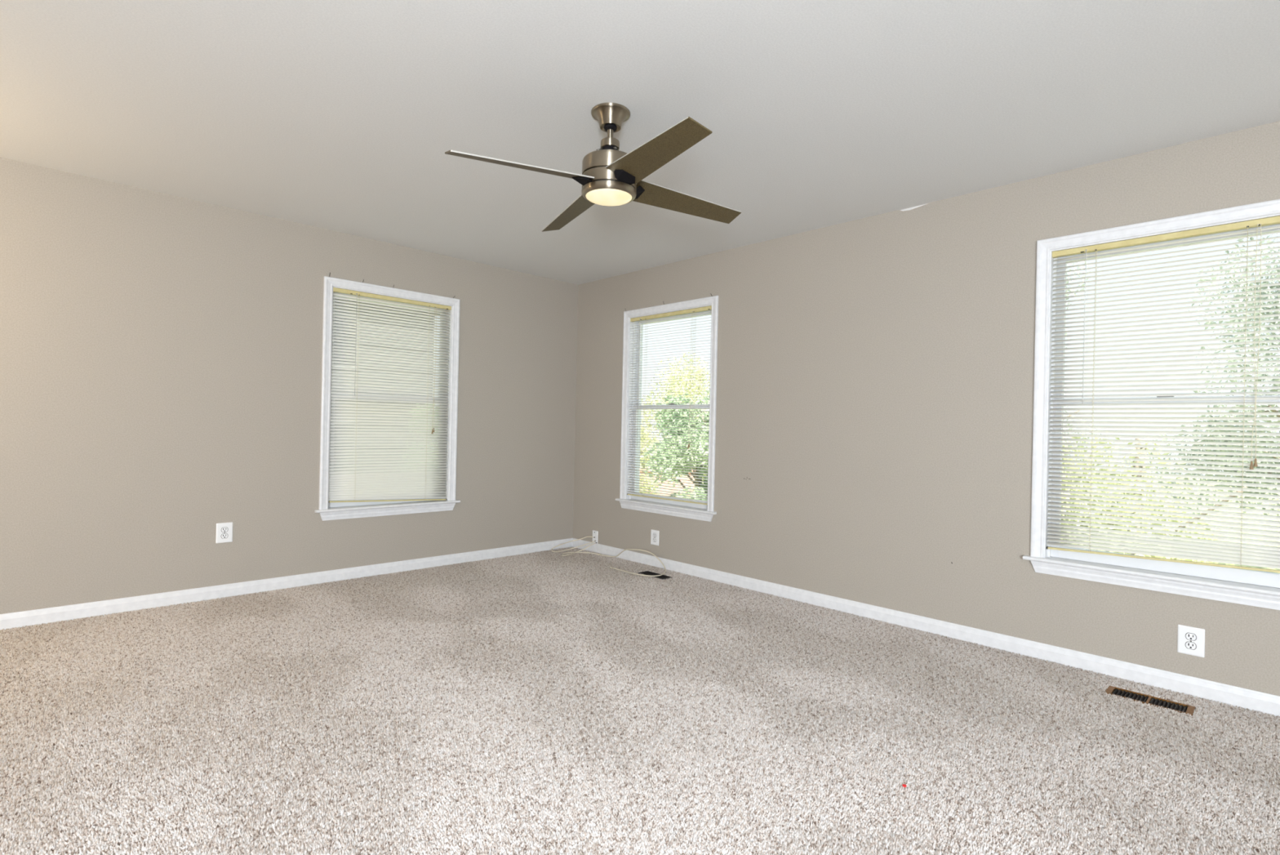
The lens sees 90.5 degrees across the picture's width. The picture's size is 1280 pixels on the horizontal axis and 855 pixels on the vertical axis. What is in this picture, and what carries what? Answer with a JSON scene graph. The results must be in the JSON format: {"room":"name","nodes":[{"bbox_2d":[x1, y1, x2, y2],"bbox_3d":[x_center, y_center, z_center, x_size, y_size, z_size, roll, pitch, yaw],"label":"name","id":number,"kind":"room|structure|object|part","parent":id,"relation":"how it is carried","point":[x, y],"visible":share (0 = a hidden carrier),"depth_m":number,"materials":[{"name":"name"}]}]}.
{"room":"empty bedroom","nodes":[
{"label":"empty bedroom","id":0,"kind":"room"},
{"bbox_2d":[0,157,577,613],"bbox_3d":[-3.380,-0.175,3.337,7.920,2.540,0.160,1,0,-44],"label":"wall","id":1,"kind":"structure","parent":0,"point":[161,354],"depth_m":3.90,"materials":[{"name":"beige paint"}]},
{"bbox_2d":[215,521,232,542],"bbox_3d":[-2.609,0.661,3.986,0.089,0.125,0.008,1,0,-44],"label":"electrical outlet","id":2,"kind":"object","parent":1,"relation":"attached to","point":[224,530],"visible":1,"depth_m":3.98,"materials":[{"name":"white plastic"}]},
{"bbox_2d":[221,533,227,537],"bbox_3d":[-2.608,0.680,3.984,0.034,0.028,0.002,1,0,-44],"label":"receptacle","id":3,"kind":"object","parent":2,"relation":"attached to","point":[223,535],"depth_m":3.98,"materials":[{"name":"white plastic"}]},
{"bbox_2d":[221,527,227,532],"bbox_3d":[-2.607,0.641,3.985,0.034,0.028,0.002,1,0,-44],"label":"receptacle","id":4,"kind":"object","parent":2,"relation":"attached to","point":[223,529],"depth_m":3.98,"materials":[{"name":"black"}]},
{"bbox_2d":[0,537,573,630],"bbox_3d":[-3.345,1.012,3.273,7.600,0.085,0.014,1,0,-44],"label":"baseboard","id":5,"kind":"structure","parent":1,"relation":"attached to","point":[37,616],"depth_m":4.06,"materials":[{"name":"white paint"}]},
{"bbox_2d":[314,275,460,520],"bbox_3d":[-1.873,-0.192,4.773,1.073,1.685,0.203,1,0,-44],"label":"window","id":6,"kind":"structure","parent":1,"relation":"in","point":[331,510],"depth_m":4.67,"materials":[{"name":"white paint"}]},
{"bbox_3d":[-1.888,0.170,4.780,0.895,0.803,0.029,1,0,-44],"label":"sash","id":7,"kind":"part","parent":6,"relation":"part of","materials":[{"name":"white"}]},
{"bbox_3d":[-1.894,-0.584,4.804,0.895,0.776,0.028,1,0,-44],"label":"sash","id":8,"kind":"part","parent":6,"relation":"part of","materials":[{"name":"white"}]},
{"bbox_2d":[328,287,451,502],"bbox_3d":[-1.843,-0.199,4.742,0.894,1.542,0.044,1,0,-44],"label":"mini blind","id":9,"kind":"object","parent":6,"relation":"attached to","point":[360,483],"visible":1,"depth_m":4.72,"materials":[{"name":"beige paint"}]},
{"bbox_3d":[-2.037,-0.211,4.562,0.003,1.477,0.029,1,0,-44],"label":"ladder cord","id":10,"kind":"part","parent":9,"relation":"part of","materials":[{"name":"white fabric"}]},
{"bbox_3d":[-1.863,0.546,4.746,0.887,0.050,0.025,1,0,-44],"label":"rail","id":11,"kind":"part","parent":9,"relation":"part of","materials":[{"name":"beige paint"}]},
{"bbox_3d":[-1.831,-0.957,4.748,0.891,0.026,0.026,1,0,-44],"label":"head rail","id":12,"kind":"part","parent":9,"relation":"part of","materials":[{"name":"beige metal"}]},
{"bbox_3d":[-1.656,-0.190,4.933,0.003,1.500,0.029,1,0,-44],"label":"ladder cord","id":13,"kind":"part","parent":9,"relation":"part of","materials":[{"name":"white fabric"}]},
{"bbox_3d":[-1.605,-0.462,4.950,0.011,0.963,0.011,1,0,2],"label":"lift cord","id":14,"kind":"part","parent":9,"relation":"part of","materials":[{"name":"white fabric"}]},
{"bbox_3d":[-1.602,-0.468,4.955,0.010,0.951,0.007,1,0,-1],"label":"lift cord","id":15,"kind":"part","parent":9,"relation":"part of","materials":[{"name":"white fabric"}]},
{"bbox_2d":[0,0,1279,284],"bbox_3d":[-0.262,-1.431,0.164,7.600,0.200,8.700,1,0,-44],"label":"ceiling","id":16,"kind":"structure","parent":0,"point":[342,116],"depth_m":2.57,"materials":[{"name":"white paint"}]},
{"bbox_2d":[444,102,741,231],"bbox_3d":[-0.127,-1.138,2.671,1.011,0.374,1.011,1,0,15],"label":"ceiling fan","id":17,"kind":"object","parent":16,"relation":"hanging from","point":[610,176],"visible":1,"depth_m":2.59,"materials":[{"name":"brown wood"}]},
{"bbox_3d":[-0.463,-1.024,2.481,0.565,0.059,0.138,1,0,-30],"label":"blade","id":18,"kind":"part","parent":17,"relation":"part of","materials":[{"name":"brown wood"}]},
{"bbox_3d":[-0.320,-1.020,3.004,0.138,0.059,0.565,1,0,-30],"label":"blade","id":19,"kind":"part","parent":17,"relation":"part of","materials":[{"name":"brown wood"}]},
{"bbox_3d":[-0.131,-0.960,2.671,0.195,0.019,0.195,1,0,-44],"label":"lamp shade","id":20,"kind":"part","parent":17,"relation":"part of","materials":[{"name":"beige glass"}]},
{"bbox_3d":[0.060,-1.013,2.337,0.138,0.059,0.565,1,0,-30],"label":"blade","id":21,"kind":"part","parent":17,"relation":"part of","materials":[{"name":"brown wood"}]},
{"bbox_3d":[0.204,-1.009,2.860,0.565,0.059,0.138,1,0,-30],"label":"blade","id":22,"kind":"part","parent":17,"relation":"part of","materials":[{"name":"brown wood"}]},
{"bbox_2d":[0,563,1279,854],"bbox_3d":[-0.318,1.147,0.161,7.600,0.060,8.700,1,0,-44],"label":"floor","id":23,"kind":"structure","parent":0,"point":[1150,700],"depth_m":1.95,"materials":[{"name":"beige carpet"}]},
{"bbox_2d":[0,546,1279,854],"bbox_3d":[-0.434,1.110,1.985,5.195,0.012,5.895,1,0,-44],"label":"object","id":24,"kind":"object","parent":23,"relation":"on","point":[474,602],"visible":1,"depth_m":2.33,"materials":[{"name":"beige carpet"}]},
{"bbox_2d":[551,536,594,551],"bbox_3d":[-0.608,1.038,5.651,0.397,0.132,0.148,1,0,8],"label":"coaxial cable","id":25,"kind":"object","parent":24,"relation":"on","point":[585,536],"visible":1,"depth_m":5.69,"materials":[{"name":"beige plastic"}]},
{"bbox_2d":[560,542,666,576],"bbox_3d":[-0.204,1.050,5.213,0.356,0.124,1.114,1,0,-44],"label":"coaxial cable","id":26,"kind":"object","parent":24,"relation":"on","point":[593,543],"visible":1,"depth_m":5.18,"materials":[{"name":"beige plastic"}]},
{"bbox_2d":[636,570,671,579],"bbox_3d":[0.112,1.153,4.848,0.115,0.054,0.280,1,0,-44],"label":"floor vent","id":27,"kind":"object","parent":23,"relation":"in","point":[646,572],"visible":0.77,"depth_m":4.87,"materials":[{"name":"brown metal"}]},
{"bbox_2d":[1105,684,1195,715],"bbox_3d":[2.188,1.196,2.730,0.115,0.054,0.294,1,0,-44],"label":"floor vent","id":28,"kind":"object","parent":23,"relation":"in","point":[1188,708],"visible":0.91,"depth_m":2.73,"materials":[{"name":"brown metal"}]},
{"bbox_2d":[573,120,1279,695],"bbox_3d":[2.545,-0.048,2.812,0.160,2.540,8.860,1,0,-44],"label":"wall","id":29,"kind":"structure","parent":0,"point":[873,436],"depth_m":3.70,"materials":[{"name":"beige paint"}]},
{"bbox_2d":[592,529,598,542],"bbox_3d":[-0.408,0.981,5.692,0.018,0.110,0.072,1,0,-44],"label":"cable wall plate","id":30,"kind":"object","parent":29,"relation":"attached to","point":[595,533],"visible":1,"depth_m":5.69,"materials":[{"name":"white plastic"}]},
{"bbox_2d":[650,528,659,545],"bbox_3d":[0.120,0.894,5.160,0.008,0.120,0.090,1,0,-44],"label":"electrical outlet","id":31,"kind":"object","parent":29,"relation":"attached to","point":[654,533],"visible":1,"depth_m":5.15,"materials":[{"name":"white plastic"}]},
{"bbox_2d":[615,295,718,521],"bbox_3d":[0.251,-0.145,5.138,0.203,1.685,1.077,1,0,-44],"label":"window","id":32,"kind":"structure","parent":29,"relation":"in","point":[673,508],"depth_m":5.28,"materials":[{"name":"white paint"}]},
{"bbox_2d":[626,305,711,504],"bbox_3d":[0.221,-0.171,5.108,0.044,1.510,0.898,1,0,-44],"label":"mini blind","id":33,"kind":"object","parent":32,"relation":"attached to","point":[707,308],"visible":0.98,"depth_m":5.08,"materials":[{"name":"beige paint"}]},
{"bbox_3d":[0.040,-0.166,5.303,0.029,1.474,0.003,1,0,-44],"label":"ladder cord","id":34,"kind":"part","parent":33,"relation":"part of","materials":[{"name":"white fabric"}]},
{"bbox_3d":[0.209,0.576,5.112,0.025,0.016,0.891,1,0,-44],"label":"rail","id":35,"kind":"part","parent":33,"relation":"part of","materials":[{"name":"beige paint"}]},
{"bbox_3d":[0.242,-0.911,5.114,0.026,0.026,0.895,1,0,-44],"label":"head rail","id":36,"kind":"part","parent":33,"relation":"part of","materials":[{"name":"beige metal"}]},
{"bbox_3d":[0.391,-0.382,4.920,0.011,1.040,0.011,1,0,2],"label":"lift cord","id":37,"kind":"part","parent":33,"relation":"part of","materials":[{"name":"white fabric"}]},
{"bbox_3d":[0.398,-0.388,4.917,0.009,1.028,0.009,1,0,-44],"label":"lift cord","id":38,"kind":"part","parent":33,"relation":"part of","materials":[{"name":"white fabric"}]},
{"bbox_3d":[0.411,-0.160,4.922,0.029,1.472,0.003,1,0,-44],"label":"ladder cord","id":39,"kind":"part","parent":33,"relation":"part of","materials":[{"name":"white fabric"}]},
{"bbox_3d":[0.251,0.217,5.145,0.029,0.803,0.899,1,0,-44],"label":"sash","id":40,"kind":"part","parent":32,"relation":"part of","materials":[{"name":"white"}]},
{"bbox_3d":[0.290,-0.536,5.168,0.028,0.776,0.899,1,0,-44],"label":"sash","id":41,"kind":"part","parent":32,"relation":"part of","materials":[{"name":"white"}]},
{"bbox_2d":[572,537,1279,716],"bbox_3d":[2.405,1.137,2.803,0.014,0.085,8.688,1,0,-44],"label":"baseboard","id":42,"kind":"structure","parent":29,"relation":"attached to","point":[1246,698],"depth_m":3.34,"materials":[{"name":"white paint"}]},
{"bbox_2d":[1022,199,1279,609],"bbox_3d":[2.413,-0.101,2.918,0.203,1.685,1.076,1,0,-44],"label":"window","id":43,"kind":"structure","parent":29,"relation":"in","point":[1261,588],"depth_m":3.04,"materials":[{"name":"white paint"}]},
{"bbox_2d":[1046,215,1279,573],"bbox_3d":[2.382,-0.130,2.888,0.044,1.502,0.897,1,0,-44],"label":"mini blind","id":44,"kind":"object","parent":43,"relation":"attached to","point":[1211,550],"visible":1,"depth_m":2.87,"materials":[{"name":"beige paint"}]},
{"bbox_3d":[2.202,-0.128,3.083,0.029,1.461,0.003,1,0,-44],"label":"ladder cord","id":45,"kind":"part","parent":44,"relation":"part of","materials":[{"name":"white fabric"}]},
{"bbox_3d":[2.371,0.600,2.892,0.025,0.040,0.890,1,0,-44],"label":"rail","id":46,"kind":"part","parent":44,"relation":"part of","materials":[{"name":"beige metal"}]},
{"bbox_3d":[2.403,-0.867,2.893,0.026,0.026,0.894,1,0,-44],"label":"head rail","id":47,"kind":"part","parent":44,"relation":"part of","materials":[{"name":"beige metal"}]},
{"bbox_3d":[2.573,-0.129,2.701,0.029,1.445,0.003,1,0,-44],"label":"ladder cord","id":48,"kind":"part","parent":44,"relation":"part of","materials":[{"name":"white fabric"}]},
{"bbox_3d":[2.586,-0.355,2.665,0.011,1.003,0.011,1,0,2],"label":"lift cord","id":49,"kind":"part","parent":44,"relation":"part of","materials":[{"name":"white fabric"}]},
{"bbox_3d":[2.593,-0.360,2.662,0.009,0.991,0.009,1,0,-44],"label":"lift cord","id":50,"kind":"part","parent":44,"relation":"part of","materials":[{"name":"white fabric"}]},
{"bbox_3d":[2.412,0.261,2.925,0.029,0.803,0.898,1,0,-44],"label":"sash","id":51,"kind":"part","parent":43,"relation":"part of","materials":[{"name":"white"}]},
{"bbox_3d":[2.451,-0.492,2.948,0.028,0.776,0.898,1,0,-44],"label":"sash","id":52,"kind":"part","parent":43,"relation":"part of","materials":[{"name":"white plastic"}]},
{"bbox_2d":[1177,624,1204,657],"bbox_3d":[2.424,0.939,2.792,0.008,0.124,0.091,1,0,-44],"label":"electrical outlet","id":53,"kind":"object","parent":29,"relation":"attached to","point":[1190,640],"visible":1,"depth_m":2.79,"materials":[{"name":"white plastic"}]},
{"bbox_2d":[1185,641,1195,648],"bbox_3d":[2.421,0.958,2.791,0.002,0.028,0.034,1,0,-44],"label":"receptacle","id":54,"kind":"object","parent":53,"relation":"attached to","point":[1188,645],"depth_m":2.79,"materials":[{"name":"white plastic"}]},
{"bbox_2d":[1186,632,1195,639],"bbox_3d":[2.422,0.919,2.791,0.002,0.028,0.034,1,0,-44],"label":"receptacle","id":55,"kind":"object","parent":53,"relation":"attached to","point":[1189,636],"depth_m":2.79,"materials":[{"name":"white plastic"}]},
{"label":"outside","id":56,"kind":"structure","parent":0,"visible":0},
{"bbox_2d":[435,448,1279,573],"bbox_3d":[-0.512,2.271,16.533,75.000,0.300,75.000,1,0,-44],"label":"lawn","id":57,"kind":"structure","parent":56,"point":[641,466],"depth_m":17.39,"materials":[{"name":"green plant"}]},
{"bbox_2d":[333,298,439,473],"bbox_3d":[-10.978,-1.407,16.041,9.800,6.600,6.800,1,0,-44],"label":"house","id":58,"kind":"structure","parent":57,"relation":"on","point":[335,299],"depth_m":16.11,"materials":[{"name":"cream siding"}]},
{"bbox_3d":[-7.379,0.495,15.312,0.920,1.190,0.020,1,0,-44],"label":"pane","id":59,"kind":"part","parent":58,"relation":"part of","materials":[{"name":"grey"}]},
{"bbox_3d":[-7.323,-2.104,15.315,0.920,1.190,0.020,1,0,-44],"label":"pane","id":60,"kind":"part","parent":58,"relation":"part of","materials":[{"name":"grey"}]},
{"bbox_2d":[394,403,439,471],"bbox_3d":[-3.943,0.745,13.121,2.370,2.609,2.098,1,0,-18],"label":"tree","id":61,"kind":"object","parent":57,"relation":"on","point":[416,403],"visible":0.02,"depth_m":12.77,"materials":[{"name":"green plant"}]},
{"bbox_2d":[639,424,662,494],"bbox_3d":[-0.430,0.882,12.850,2.132,2.487,1.852,1,0,6],"label":"tree","id":62,"kind":"object","parent":57,"relation":"on","point":[642,428],"visible":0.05,"depth_m":12.76,"materials":[{"name":"green plant"}]},
{"bbox_2d":[640,467,695,496],"bbox_3d":[-0.782,1.575,16.396,4.500,1.080,0.380,1,0,1],"label":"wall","id":63,"kind":"structure","parent":57,"relation":"on","point":[687,478],"depth_m":16.23,"materials":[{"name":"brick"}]},
{"bbox_2d":[640,351,710,483],"bbox_3d":[1.881,0.035,17.849,4.222,4.312,3.681,1,0,-44],"label":"tree","id":64,"kind":"object","parent":57,"relation":"on","point":[668,393],"visible":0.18,"depth_m":17.41,"materials":[{"name":"green plant"}]},
{"bbox_2d":[643,389,709,500],"bbox_3d":[1.082,0.730,10.423,1.948,2.851,2.105,1,0,11],"label":"tree","id":65,"kind":"object","parent":57,"relation":"on","point":[662,413],"visible":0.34,"depth_m":10.00,"materials":[{"name":"green plant"}]},
{"bbox_2d":[1062,261,1111,472],"bbox_3d":[8.090,-0.795,14.088,3.945,6.206,3.524,1,0,-44],"label":"tree","id":66,"kind":"object","parent":57,"relation":"on","point":[1085,262],"visible":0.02,"depth_m":13.65,"materials":[{"name":"green plant"}]},
{"bbox_2d":[1060,432,1247,564],"bbox_3d":[5.400,1.252,7.108,2.544,2.379,3.048,1,0,12],"label":"tree","id":67,"kind":"object","parent":57,"relation":"on","point":[1139,443],"visible":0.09,"depth_m":6.81,"materials":[{"name":"green plant"}]},
{"bbox_2d":[1146,233,1279,515],"bbox_3d":[9.267,-0.373,8.912,3.245,5.401,3.906,1,0,27],"label":"tree","id":68,"kind":"object","parent":57,"relation":"on","point":[1250,238],"visible":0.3,"depth_m":9.26,"materials":[{"name":"green plant"}]}
]}

